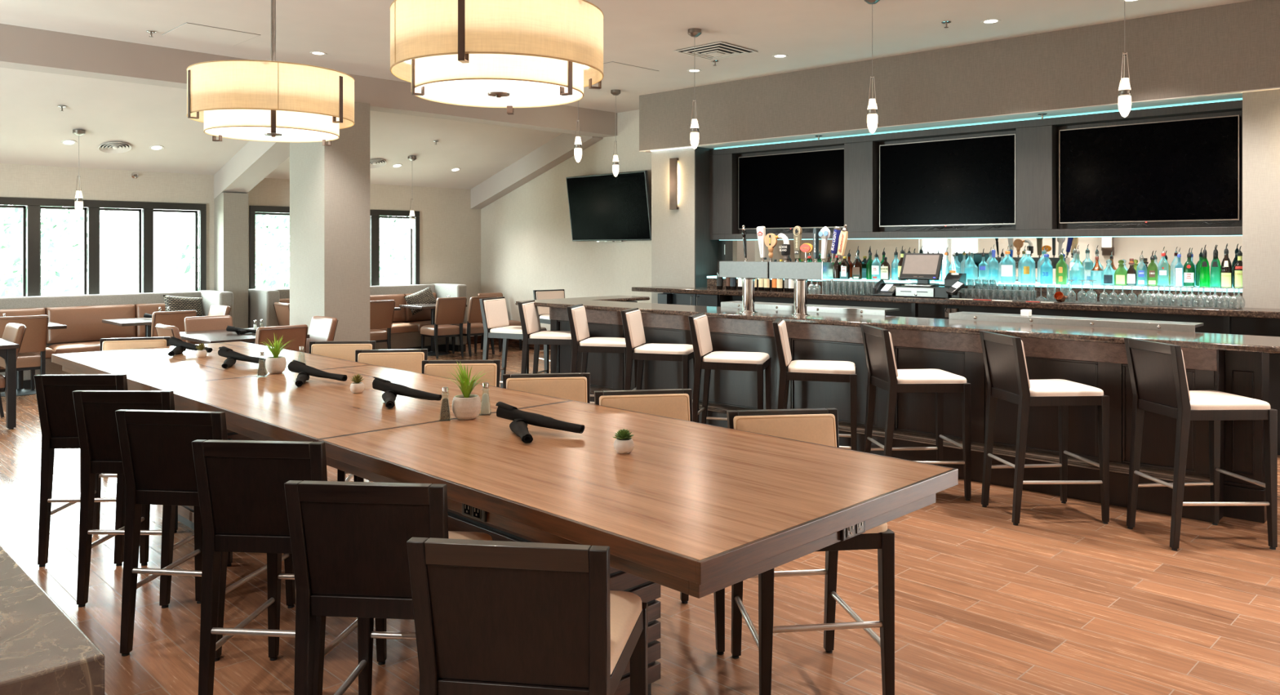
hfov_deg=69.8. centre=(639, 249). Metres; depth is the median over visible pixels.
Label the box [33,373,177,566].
counter stool
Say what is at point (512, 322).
dining chair
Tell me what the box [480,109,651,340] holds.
wall
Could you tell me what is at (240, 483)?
counter stool
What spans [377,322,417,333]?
seat cushion
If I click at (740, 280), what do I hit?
bottle
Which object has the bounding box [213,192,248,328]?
column
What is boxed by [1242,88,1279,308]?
column
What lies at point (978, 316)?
ledge
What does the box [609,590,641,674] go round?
seat cushion
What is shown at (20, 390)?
cafe table
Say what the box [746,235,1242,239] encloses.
led strip
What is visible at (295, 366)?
roll
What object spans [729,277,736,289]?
bottle
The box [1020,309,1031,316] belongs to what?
pad
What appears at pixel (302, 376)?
roll
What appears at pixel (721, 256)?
wall niche
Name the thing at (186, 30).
ceiling hatch
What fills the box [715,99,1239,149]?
led strip
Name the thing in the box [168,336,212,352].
roll
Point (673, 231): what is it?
column
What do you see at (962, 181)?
television
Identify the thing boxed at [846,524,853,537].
socket
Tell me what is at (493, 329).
seat cushion
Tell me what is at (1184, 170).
television
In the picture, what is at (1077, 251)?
bottle
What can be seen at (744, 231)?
handle
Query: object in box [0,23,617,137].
beam
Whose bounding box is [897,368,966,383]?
seat cushion
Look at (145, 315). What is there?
roll
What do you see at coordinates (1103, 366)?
bar cabinet
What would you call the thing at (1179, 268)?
bottle
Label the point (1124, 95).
glass pendant
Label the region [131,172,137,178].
sprinkler
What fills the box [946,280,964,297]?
card reader
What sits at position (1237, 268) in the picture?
bottle
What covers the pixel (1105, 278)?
bottle
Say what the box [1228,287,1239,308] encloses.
wine glass
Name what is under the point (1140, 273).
bottle
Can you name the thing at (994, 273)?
bottle
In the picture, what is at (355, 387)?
pot
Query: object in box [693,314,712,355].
cushion
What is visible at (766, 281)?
bottle
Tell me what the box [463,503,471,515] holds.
socket
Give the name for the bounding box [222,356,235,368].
roll
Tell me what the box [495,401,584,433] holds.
roll
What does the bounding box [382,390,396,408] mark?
roll
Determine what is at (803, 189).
television
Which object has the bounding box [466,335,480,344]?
baseboard
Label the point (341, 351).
cushion
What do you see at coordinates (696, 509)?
table
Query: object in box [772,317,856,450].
bar stool
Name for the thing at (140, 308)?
cushion
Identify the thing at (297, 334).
dining chair
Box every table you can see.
[0,321,66,396]
[0,337,19,429]
[51,341,958,694]
[102,317,151,337]
[179,327,309,343]
[399,302,466,355]
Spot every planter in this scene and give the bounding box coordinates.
[260,335,291,373]
[448,361,492,419]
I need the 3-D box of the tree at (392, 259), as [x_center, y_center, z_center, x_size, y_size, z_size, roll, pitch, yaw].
[-6.545,0.055,23.806,3.356,3.713,3.356,0,0,-45]
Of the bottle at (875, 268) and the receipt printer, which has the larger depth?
the bottle at (875, 268)
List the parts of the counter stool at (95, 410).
leg, seat frame, rail, panel, leg, leg, leg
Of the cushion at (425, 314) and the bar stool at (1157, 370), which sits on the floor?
the bar stool at (1157, 370)
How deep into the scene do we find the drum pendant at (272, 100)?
4.49 m
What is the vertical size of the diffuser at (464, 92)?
0.008 m
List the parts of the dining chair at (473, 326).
leg, seat, leg, seat frame, leg, backrest, leg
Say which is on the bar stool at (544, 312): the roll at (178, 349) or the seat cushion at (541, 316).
the seat cushion at (541, 316)
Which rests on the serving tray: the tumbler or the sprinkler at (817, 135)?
the tumbler
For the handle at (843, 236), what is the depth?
7.18 m
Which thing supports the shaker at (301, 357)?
on the table at (696, 509)
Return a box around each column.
[213,192,248,328]
[289,102,369,341]
[651,147,706,303]
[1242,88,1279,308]
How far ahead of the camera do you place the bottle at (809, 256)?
10.32 m
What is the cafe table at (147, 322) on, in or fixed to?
on the floor
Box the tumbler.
[869,286,873,294]
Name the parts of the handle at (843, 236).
handle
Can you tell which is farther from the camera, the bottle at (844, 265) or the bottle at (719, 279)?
the bottle at (719, 279)
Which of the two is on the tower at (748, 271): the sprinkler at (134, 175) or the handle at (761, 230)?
the handle at (761, 230)
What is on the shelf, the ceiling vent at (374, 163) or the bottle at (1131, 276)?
the bottle at (1131, 276)
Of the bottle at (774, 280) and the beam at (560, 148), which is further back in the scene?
the beam at (560, 148)
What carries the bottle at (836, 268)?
on the shelf
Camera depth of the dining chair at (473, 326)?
13.78 m
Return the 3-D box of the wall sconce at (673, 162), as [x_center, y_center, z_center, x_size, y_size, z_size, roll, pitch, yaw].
[0.426,-0.820,11.457,0.115,0.640,0.045,0,0,43]
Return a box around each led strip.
[651,146,692,151]
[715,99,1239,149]
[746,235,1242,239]
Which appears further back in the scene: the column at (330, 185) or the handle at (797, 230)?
the column at (330, 185)
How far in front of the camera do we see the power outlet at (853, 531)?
2.51 m
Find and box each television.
[565,170,651,241]
[738,148,844,232]
[879,133,1015,230]
[1058,115,1239,227]
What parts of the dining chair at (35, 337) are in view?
seat frame, seat, backrest, leg, leg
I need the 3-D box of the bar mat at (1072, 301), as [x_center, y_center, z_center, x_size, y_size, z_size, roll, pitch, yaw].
[4.243,0.462,7.675,1.280,0.006,0.370,0,0,43]
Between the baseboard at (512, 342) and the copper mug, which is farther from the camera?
the baseboard at (512, 342)
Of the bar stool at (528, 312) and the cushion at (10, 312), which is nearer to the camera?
the bar stool at (528, 312)
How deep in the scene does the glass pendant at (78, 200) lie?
10.44 m
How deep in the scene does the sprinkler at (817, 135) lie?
10.15 m
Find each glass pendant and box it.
[72,129,84,214]
[408,155,416,228]
[573,120,582,162]
[610,89,620,176]
[688,27,701,148]
[864,0,879,133]
[1117,0,1131,117]
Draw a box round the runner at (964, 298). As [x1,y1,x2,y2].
[945,296,1071,302]
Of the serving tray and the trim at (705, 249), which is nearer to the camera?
the serving tray
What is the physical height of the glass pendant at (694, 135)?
1.075 m
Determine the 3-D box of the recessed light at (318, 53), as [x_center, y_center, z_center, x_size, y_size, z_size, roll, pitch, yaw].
[-3.247,-1.980,9.261,0.164,0.008,0.164,0,0,-45]
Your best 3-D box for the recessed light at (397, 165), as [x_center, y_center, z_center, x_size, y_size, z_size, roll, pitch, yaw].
[-3.630,-1.252,13.709,0.163,0.054,0.157,0,0,-38]
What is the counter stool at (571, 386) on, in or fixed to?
on the floor
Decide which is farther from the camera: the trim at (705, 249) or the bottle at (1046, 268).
the trim at (705, 249)
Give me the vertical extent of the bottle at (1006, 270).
0.363 m
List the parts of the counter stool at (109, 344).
leg, leg, rail, leg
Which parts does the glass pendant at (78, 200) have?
cord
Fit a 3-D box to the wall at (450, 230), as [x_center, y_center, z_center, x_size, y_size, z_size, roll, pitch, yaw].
[-6.896,0.225,11.680,12.070,2.750,0.200,0,0,-45]
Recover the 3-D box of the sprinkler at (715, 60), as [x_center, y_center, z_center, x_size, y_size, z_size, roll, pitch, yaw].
[0.784,-1.954,9.623,0.084,0.051,0.083,0,0,-45]
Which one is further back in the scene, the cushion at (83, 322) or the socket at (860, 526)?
the cushion at (83, 322)
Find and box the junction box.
[945,304,957,317]
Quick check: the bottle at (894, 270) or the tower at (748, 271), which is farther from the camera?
the bottle at (894, 270)
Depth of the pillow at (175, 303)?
11.86 m
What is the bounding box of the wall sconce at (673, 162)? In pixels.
[669,157,678,209]
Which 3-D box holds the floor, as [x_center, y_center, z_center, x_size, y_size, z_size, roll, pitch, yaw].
[-0.348,1.660,6.601,14.170,0.120,16.640,0,0,-45]
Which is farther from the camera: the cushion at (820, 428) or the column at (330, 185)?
the column at (330, 185)
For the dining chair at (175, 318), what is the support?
on the floor
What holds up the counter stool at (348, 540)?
on the floor
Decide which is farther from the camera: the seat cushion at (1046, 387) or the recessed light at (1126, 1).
the recessed light at (1126, 1)
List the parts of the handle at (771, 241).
stem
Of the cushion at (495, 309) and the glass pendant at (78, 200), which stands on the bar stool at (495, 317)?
the cushion at (495, 309)
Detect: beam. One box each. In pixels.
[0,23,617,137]
[213,140,289,199]
[471,133,603,208]
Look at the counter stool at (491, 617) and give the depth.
2.00 m
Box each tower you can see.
[719,261,779,312]
[768,261,833,315]
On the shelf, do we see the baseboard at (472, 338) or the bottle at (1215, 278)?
the bottle at (1215, 278)
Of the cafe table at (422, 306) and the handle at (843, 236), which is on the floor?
the cafe table at (422, 306)
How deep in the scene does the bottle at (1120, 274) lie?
8.11 m
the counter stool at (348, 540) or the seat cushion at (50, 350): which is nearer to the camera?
the counter stool at (348, 540)
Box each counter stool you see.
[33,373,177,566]
[72,390,232,608]
[80,336,170,492]
[115,408,295,661]
[191,439,386,694]
[284,480,492,694]
[309,340,376,481]
[337,348,427,481]
[406,537,648,694]
[422,360,500,386]
[502,372,590,403]
[594,388,724,654]
[726,408,894,694]
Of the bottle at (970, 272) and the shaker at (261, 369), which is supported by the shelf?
the bottle at (970, 272)
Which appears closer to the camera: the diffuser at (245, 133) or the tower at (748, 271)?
the diffuser at (245, 133)
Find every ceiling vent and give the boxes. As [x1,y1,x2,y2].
[97,141,131,153]
[369,159,386,168]
[674,41,758,60]
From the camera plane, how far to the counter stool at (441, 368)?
5.21 m
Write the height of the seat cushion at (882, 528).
0.056 m
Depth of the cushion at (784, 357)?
6.41 m
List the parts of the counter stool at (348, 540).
leg, seat frame, rail, leg, panel, leg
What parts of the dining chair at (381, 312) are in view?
seat frame, seat, backrest, leg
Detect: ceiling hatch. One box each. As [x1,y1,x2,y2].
[161,22,260,45]
[603,61,658,78]
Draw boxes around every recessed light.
[60,139,76,145]
[149,145,164,150]
[309,51,326,55]
[391,163,402,168]
[449,167,460,171]
[686,69,702,72]
[772,54,787,57]
[981,18,1000,23]
[1120,0,1139,2]
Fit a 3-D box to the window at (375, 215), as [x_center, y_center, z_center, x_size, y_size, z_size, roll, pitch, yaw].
[-4.563,0.068,13.908,2.760,1.375,0.180,0,0,-45]
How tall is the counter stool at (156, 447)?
0.966 m
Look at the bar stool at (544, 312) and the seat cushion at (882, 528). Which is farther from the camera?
the bar stool at (544, 312)
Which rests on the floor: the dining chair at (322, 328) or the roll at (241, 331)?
the dining chair at (322, 328)
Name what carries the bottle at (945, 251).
on the shelf
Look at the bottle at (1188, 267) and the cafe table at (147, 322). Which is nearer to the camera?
the bottle at (1188, 267)
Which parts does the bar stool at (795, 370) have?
rail, leg, leg, seat frame, leg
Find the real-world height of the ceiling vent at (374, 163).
0.116 m
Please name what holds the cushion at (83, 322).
on the banquette at (82, 315)
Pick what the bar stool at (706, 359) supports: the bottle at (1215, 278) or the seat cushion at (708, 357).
the seat cushion at (708, 357)
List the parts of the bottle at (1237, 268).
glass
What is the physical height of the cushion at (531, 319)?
0.293 m
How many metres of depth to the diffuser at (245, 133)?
4.78 m
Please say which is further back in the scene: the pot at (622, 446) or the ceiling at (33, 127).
the ceiling at (33, 127)
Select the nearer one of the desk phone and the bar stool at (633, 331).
the bar stool at (633, 331)
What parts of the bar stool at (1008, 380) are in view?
leg, rail, panel, leg, seat frame, leg, leg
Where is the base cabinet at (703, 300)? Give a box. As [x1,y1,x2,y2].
[657,292,729,306]
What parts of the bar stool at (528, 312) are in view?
leg, rail, leg, seat frame, leg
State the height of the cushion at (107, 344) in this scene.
0.273 m
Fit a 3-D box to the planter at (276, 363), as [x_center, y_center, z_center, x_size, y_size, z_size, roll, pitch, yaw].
[-2.019,0.572,5.115,0.224,0.228,0.191,0,0,-45]
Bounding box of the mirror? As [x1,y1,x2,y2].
[724,235,1242,287]
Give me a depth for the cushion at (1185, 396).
4.87 m
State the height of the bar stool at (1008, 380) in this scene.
1.092 m
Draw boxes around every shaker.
[253,320,257,329]
[257,351,266,375]
[298,346,305,363]
[440,386,449,419]
[480,382,490,413]
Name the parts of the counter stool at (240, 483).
leg, seat frame, rail, panel, leg, leg, leg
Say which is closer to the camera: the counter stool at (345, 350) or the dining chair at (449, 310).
the counter stool at (345, 350)
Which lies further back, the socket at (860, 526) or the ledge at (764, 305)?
the ledge at (764, 305)
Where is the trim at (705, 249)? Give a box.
[694,146,717,287]
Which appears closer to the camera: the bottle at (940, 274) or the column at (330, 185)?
the bottle at (940, 274)
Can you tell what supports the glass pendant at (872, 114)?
hanging from the ceiling at (354, 35)
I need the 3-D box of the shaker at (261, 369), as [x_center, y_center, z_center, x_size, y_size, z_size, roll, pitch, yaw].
[-2.047,0.620,4.969,0.044,0.133,0.044,0,0,-5]
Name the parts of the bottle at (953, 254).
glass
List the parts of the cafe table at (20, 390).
post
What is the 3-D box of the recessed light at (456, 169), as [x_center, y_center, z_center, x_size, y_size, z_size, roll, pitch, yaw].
[-2.901,-1.256,14.422,0.163,0.054,0.157,0,0,-38]
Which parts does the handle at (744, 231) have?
handle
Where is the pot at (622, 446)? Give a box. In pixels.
[613,438,634,453]
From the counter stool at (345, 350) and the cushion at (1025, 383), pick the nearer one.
the cushion at (1025, 383)
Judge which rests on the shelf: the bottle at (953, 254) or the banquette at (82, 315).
the bottle at (953, 254)
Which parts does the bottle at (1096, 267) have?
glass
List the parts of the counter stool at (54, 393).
leg, seat frame, rail, panel, leg, leg, leg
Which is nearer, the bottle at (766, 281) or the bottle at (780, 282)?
the bottle at (780, 282)
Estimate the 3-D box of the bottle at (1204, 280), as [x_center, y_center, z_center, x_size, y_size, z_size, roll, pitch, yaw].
[4.744,0.140,7.709,0.076,0.363,0.076,0,0,35]
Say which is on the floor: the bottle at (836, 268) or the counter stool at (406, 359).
the counter stool at (406, 359)
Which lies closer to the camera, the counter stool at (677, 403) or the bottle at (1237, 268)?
the counter stool at (677, 403)
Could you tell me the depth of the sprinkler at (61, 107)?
9.83 m
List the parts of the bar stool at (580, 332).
leg, rail, leg, seat frame, leg, leg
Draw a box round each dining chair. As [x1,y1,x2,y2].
[0,315,48,390]
[0,322,26,417]
[151,310,196,342]
[155,323,181,346]
[183,315,232,344]
[208,304,231,315]
[254,324,307,352]
[273,302,289,325]
[305,315,337,353]
[369,299,395,349]
[420,297,466,359]
[452,295,497,356]
[477,292,521,351]
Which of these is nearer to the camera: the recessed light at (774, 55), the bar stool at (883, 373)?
the bar stool at (883, 373)
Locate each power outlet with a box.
[462,502,487,522]
[840,520,865,541]
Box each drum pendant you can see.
[186,0,355,146]
[389,0,604,114]
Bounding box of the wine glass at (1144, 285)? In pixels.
[1142,284,1153,304]
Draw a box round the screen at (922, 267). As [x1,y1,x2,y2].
[899,253,943,286]
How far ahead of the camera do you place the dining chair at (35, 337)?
9.84 m
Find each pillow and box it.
[163,294,203,316]
[403,285,436,315]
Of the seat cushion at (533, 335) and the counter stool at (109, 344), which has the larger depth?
the seat cushion at (533, 335)
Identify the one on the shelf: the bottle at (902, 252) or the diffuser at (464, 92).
the bottle at (902, 252)
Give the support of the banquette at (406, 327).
on the floor
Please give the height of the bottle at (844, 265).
0.248 m
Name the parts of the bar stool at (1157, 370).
leg, rail, panel, leg, seat frame, leg, leg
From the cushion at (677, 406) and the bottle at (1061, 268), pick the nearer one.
the cushion at (677, 406)
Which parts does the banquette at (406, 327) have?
frame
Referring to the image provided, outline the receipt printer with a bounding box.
[944,272,966,286]
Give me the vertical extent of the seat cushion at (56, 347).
0.130 m
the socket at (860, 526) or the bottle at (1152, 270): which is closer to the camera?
the socket at (860, 526)
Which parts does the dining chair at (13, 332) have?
leg, seat, backrest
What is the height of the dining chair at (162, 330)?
0.895 m
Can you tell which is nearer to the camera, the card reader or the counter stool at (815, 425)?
the counter stool at (815, 425)
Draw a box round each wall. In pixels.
[0,163,480,336]
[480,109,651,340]
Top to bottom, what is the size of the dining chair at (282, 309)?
0.895 m
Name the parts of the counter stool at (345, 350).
leg, rail, leg, leg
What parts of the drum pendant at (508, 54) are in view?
lamp shade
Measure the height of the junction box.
0.131 m
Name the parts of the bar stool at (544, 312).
leg, seat frame, rail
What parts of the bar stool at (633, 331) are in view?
leg, rail, leg, seat frame, leg, leg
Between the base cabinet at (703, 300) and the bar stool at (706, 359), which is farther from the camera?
the base cabinet at (703, 300)
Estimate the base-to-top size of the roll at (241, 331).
0.053 m
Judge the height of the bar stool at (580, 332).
1.092 m
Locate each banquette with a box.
[0,289,233,389]
[248,283,466,351]
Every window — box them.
[0,196,206,296]
[248,205,419,288]
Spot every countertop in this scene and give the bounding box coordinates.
[0,543,104,694]
[515,295,1279,353]
[631,277,1279,318]
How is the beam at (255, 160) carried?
attached to the wall at (450, 230)
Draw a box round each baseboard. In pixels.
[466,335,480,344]
[480,335,550,351]
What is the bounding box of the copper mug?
[1053,291,1068,302]
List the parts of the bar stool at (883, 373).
leg, rail, panel, leg, seat frame, leg, leg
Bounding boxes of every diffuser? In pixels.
[205,126,337,141]
[414,79,582,106]
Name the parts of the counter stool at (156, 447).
leg, seat frame, rail, panel, leg, leg, leg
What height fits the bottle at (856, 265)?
0.303 m
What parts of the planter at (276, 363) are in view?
pot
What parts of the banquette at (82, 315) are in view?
frame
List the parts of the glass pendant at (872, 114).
rod, cord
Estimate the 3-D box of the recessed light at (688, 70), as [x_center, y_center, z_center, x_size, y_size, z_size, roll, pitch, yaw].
[0.601,-1.980,10.160,0.164,0.008,0.164,0,0,-45]
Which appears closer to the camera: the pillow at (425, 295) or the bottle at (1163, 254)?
the bottle at (1163, 254)
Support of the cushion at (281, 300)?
on the banquette at (406, 327)
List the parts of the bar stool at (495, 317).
leg, rail, leg, seat frame, leg, leg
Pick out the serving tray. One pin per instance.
(864, 294)
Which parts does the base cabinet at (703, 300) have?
panel, door, door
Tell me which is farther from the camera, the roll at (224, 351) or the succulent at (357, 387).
the roll at (224, 351)
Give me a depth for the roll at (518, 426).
3.34 m
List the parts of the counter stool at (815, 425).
leg, leg, rail, leg, seat frame, leg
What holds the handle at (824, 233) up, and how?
on the tower at (800, 273)
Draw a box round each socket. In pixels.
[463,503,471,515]
[473,506,480,519]
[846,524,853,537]
[856,521,863,533]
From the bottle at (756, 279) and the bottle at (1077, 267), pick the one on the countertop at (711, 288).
the bottle at (756, 279)
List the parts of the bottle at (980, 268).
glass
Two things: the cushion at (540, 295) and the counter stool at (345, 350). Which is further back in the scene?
the cushion at (540, 295)
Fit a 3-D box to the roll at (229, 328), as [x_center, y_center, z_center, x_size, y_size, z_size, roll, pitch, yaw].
[-3.988,0.804,9.228,0.375,0.073,0.065,0,0,13]
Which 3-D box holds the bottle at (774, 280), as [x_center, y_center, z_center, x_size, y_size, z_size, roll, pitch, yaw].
[1.522,0.310,10.322,0.074,0.310,0.075,0,0,35]
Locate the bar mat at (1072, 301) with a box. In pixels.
[1059,300,1241,309]
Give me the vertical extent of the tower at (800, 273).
0.428 m
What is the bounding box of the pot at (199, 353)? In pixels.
[195,349,207,357]
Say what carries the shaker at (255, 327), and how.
on the cafe table at (212, 335)
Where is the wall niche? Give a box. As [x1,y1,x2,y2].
[717,110,1242,270]
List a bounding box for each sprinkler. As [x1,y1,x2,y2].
[57,106,66,111]
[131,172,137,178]
[146,30,156,37]
[711,59,718,66]
[814,134,822,140]
[941,20,951,27]
[1037,112,1047,119]
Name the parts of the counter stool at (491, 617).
leg, rail, panel, seat frame, leg, leg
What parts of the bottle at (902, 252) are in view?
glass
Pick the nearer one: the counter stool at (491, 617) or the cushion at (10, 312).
the counter stool at (491, 617)
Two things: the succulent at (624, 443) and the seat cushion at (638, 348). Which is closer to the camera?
the succulent at (624, 443)
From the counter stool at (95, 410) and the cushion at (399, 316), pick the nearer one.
the counter stool at (95, 410)
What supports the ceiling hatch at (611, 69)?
attached to the ceiling at (354, 35)
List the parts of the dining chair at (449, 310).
leg, leg, seat, seat frame, leg, backrest, leg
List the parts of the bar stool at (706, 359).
leg, rail, leg, seat frame, leg, leg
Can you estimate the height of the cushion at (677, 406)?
0.273 m
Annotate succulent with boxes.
[195,342,207,357]
[350,373,364,393]
[613,428,634,453]
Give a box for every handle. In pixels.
[742,225,747,261]
[756,226,765,261]
[764,233,777,261]
[775,232,790,261]
[792,226,802,262]
[800,243,813,262]
[813,227,818,262]
[818,226,830,262]
[831,226,842,262]
[837,224,848,262]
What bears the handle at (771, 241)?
on the tower at (748, 271)
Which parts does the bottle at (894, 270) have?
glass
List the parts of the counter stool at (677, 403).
leg, rail, leg, leg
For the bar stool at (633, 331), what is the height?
1.092 m
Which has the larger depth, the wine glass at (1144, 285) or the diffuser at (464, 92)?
the wine glass at (1144, 285)
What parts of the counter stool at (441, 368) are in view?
leg, rail, leg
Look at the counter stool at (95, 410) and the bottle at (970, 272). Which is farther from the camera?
the bottle at (970, 272)
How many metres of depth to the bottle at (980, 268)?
8.98 m
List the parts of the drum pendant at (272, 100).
lamp shade, lamp shade, rod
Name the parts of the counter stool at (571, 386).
leg, rail, leg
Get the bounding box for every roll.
[143,312,151,317]
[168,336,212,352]
[168,345,186,355]
[217,346,266,363]
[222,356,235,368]
[226,325,256,333]
[235,328,249,334]
[287,359,346,381]
[295,371,309,386]
[372,377,441,400]
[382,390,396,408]
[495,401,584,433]
[509,417,533,443]
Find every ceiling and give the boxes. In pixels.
[0,0,1252,112]
[0,67,561,189]
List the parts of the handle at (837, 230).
handle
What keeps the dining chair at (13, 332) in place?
on the floor
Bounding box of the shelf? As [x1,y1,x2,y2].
[706,275,1242,292]
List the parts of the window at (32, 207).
sash, sash, sash, sash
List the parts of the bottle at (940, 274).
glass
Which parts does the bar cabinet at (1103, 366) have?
panel, panel, panel, panel, moulding, panel, panel, panel, panel, post moulding, post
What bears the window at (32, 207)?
in the wall at (450, 230)
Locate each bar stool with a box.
[479,296,549,387]
[517,299,572,373]
[533,288,564,364]
[566,303,638,404]
[620,307,698,422]
[688,312,771,423]
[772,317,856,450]
[860,324,970,500]
[979,330,1109,525]
[1124,337,1277,551]
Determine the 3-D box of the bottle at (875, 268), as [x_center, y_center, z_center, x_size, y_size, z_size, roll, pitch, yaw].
[2.516,0.160,9.769,0.100,0.323,0.103,0,0,35]
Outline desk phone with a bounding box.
[872,279,901,296]
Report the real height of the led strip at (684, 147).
0.008 m
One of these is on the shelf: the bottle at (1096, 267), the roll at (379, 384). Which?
the bottle at (1096, 267)
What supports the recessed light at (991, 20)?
in the ceiling at (354, 35)
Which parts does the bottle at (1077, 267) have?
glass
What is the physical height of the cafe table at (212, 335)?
0.755 m
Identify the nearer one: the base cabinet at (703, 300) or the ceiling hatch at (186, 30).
the ceiling hatch at (186, 30)
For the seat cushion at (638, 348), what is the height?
0.056 m
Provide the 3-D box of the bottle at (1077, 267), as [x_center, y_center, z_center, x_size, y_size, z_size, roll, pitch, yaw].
[4.004,0.135,8.448,0.096,0.373,0.097,0,0,35]
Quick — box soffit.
[639,0,1279,152]
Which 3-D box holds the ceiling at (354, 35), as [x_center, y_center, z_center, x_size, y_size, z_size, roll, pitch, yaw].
[0.814,-2.040,5.436,14.170,0.120,13.350,0,0,-45]
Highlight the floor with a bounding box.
[0,342,1279,694]
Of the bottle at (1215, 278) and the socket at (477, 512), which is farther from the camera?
the bottle at (1215, 278)
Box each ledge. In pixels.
[720,300,899,315]
[948,311,1203,332]
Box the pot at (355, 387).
[350,382,364,393]
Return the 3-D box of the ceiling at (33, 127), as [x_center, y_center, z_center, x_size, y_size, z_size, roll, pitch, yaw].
[-5.805,-1.622,10.586,12.070,1.356,3.390,0,0,-45]
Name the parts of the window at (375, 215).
sash, sash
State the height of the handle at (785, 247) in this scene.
0.236 m
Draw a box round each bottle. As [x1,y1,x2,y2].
[716,268,723,288]
[725,277,729,288]
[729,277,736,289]
[737,277,742,289]
[754,278,757,290]
[758,278,764,290]
[764,278,770,290]
[772,278,777,290]
[776,278,783,291]
[784,278,788,291]
[788,279,794,291]
[807,252,812,262]
[826,249,831,262]
[832,253,839,279]
[840,256,849,279]
[852,251,862,279]
[854,245,862,264]
[866,248,874,279]
[871,250,880,279]
[880,257,889,279]
[891,247,898,279]
[897,246,906,280]
[934,248,942,281]
[942,246,950,281]
[947,248,959,273]
[964,246,974,282]
[978,248,987,282]
[988,244,998,282]
[1000,244,1014,283]
[1020,244,1035,283]
[1040,248,1053,284]
[1055,248,1067,284]
[1069,244,1080,284]
[1071,244,1084,284]
[1090,250,1102,285]
[1102,259,1115,285]
[1113,259,1127,285]
[1126,258,1137,286]
[1136,250,1146,286]
[1146,250,1157,286]
[1158,246,1168,287]
[1174,247,1183,287]
[1183,247,1195,287]
[1199,244,1209,288]
[1209,244,1220,288]
[1220,243,1232,288]
[1233,245,1242,288]
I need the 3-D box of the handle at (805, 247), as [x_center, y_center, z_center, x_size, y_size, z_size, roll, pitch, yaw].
[1.347,0.024,7.418,0.114,0.152,0.027,0,0,43]
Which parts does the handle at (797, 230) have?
handle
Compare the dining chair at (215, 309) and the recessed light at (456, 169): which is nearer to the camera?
the dining chair at (215, 309)
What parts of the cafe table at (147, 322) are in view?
post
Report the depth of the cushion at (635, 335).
7.71 m
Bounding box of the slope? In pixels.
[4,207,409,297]
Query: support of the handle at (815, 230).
attached to the tower at (800, 273)
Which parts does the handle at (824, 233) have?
stem, crown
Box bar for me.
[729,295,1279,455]
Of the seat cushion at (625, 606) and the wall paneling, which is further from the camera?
the wall paneling
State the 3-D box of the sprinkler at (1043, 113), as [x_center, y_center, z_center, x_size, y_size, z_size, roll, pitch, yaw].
[3.739,-1.236,8.530,0.084,0.051,0.083,0,0,-45]
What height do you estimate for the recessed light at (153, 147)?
0.054 m
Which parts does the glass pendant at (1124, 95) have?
rod, rod, cord, rod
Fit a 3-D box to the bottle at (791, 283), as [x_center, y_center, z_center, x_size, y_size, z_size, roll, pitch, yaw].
[1.678,0.310,10.137,0.074,0.310,0.075,0,0,35]
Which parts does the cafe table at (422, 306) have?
post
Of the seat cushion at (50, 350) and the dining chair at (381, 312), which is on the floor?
the dining chair at (381, 312)
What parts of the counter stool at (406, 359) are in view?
leg, leg, rail, leg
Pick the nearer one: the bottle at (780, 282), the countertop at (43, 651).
the countertop at (43, 651)
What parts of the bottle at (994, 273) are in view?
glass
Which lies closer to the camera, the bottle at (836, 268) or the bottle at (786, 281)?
the bottle at (836, 268)
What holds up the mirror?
attached to the wall niche
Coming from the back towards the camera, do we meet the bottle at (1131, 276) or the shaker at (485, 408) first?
the bottle at (1131, 276)
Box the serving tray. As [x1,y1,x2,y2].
[856,293,873,296]
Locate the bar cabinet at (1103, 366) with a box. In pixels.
[549,301,1269,523]
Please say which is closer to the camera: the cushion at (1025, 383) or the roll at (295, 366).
the roll at (295, 366)
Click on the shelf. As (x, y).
(864, 280)
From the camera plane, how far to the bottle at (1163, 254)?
7.91 m
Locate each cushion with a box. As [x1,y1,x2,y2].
[0,307,45,316]
[33,346,53,357]
[45,303,136,343]
[46,341,100,354]
[102,338,166,351]
[134,302,202,337]
[279,297,289,303]
[311,343,372,361]
[357,351,424,373]
[369,293,405,322]
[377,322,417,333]
[404,292,436,321]
[407,320,431,331]
[448,530,492,540]
[483,297,508,328]
[489,325,546,333]
[522,301,540,333]
[528,330,571,339]
[535,290,564,315]
[539,314,549,319]
[571,306,589,341]
[578,337,626,346]
[599,393,689,420]
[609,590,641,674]
[626,309,645,347]
[633,342,693,354]
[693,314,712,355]
[702,351,768,364]
[733,413,836,447]
[777,320,791,365]
[786,360,855,373]
[861,522,887,533]
[888,332,897,377]
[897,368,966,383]
[1021,340,1030,387]
[1029,378,1103,396]
[1181,349,1190,400]
[1189,390,1270,409]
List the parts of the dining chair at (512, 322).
leg, backrest, leg, seat, leg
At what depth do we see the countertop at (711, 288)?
8.38 m
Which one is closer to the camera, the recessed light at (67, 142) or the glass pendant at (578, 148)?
the glass pendant at (578, 148)
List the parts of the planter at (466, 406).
pot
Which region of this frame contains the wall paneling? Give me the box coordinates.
[709,99,1242,239]
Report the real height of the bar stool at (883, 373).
1.092 m
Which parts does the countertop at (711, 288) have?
drawer, cash drawer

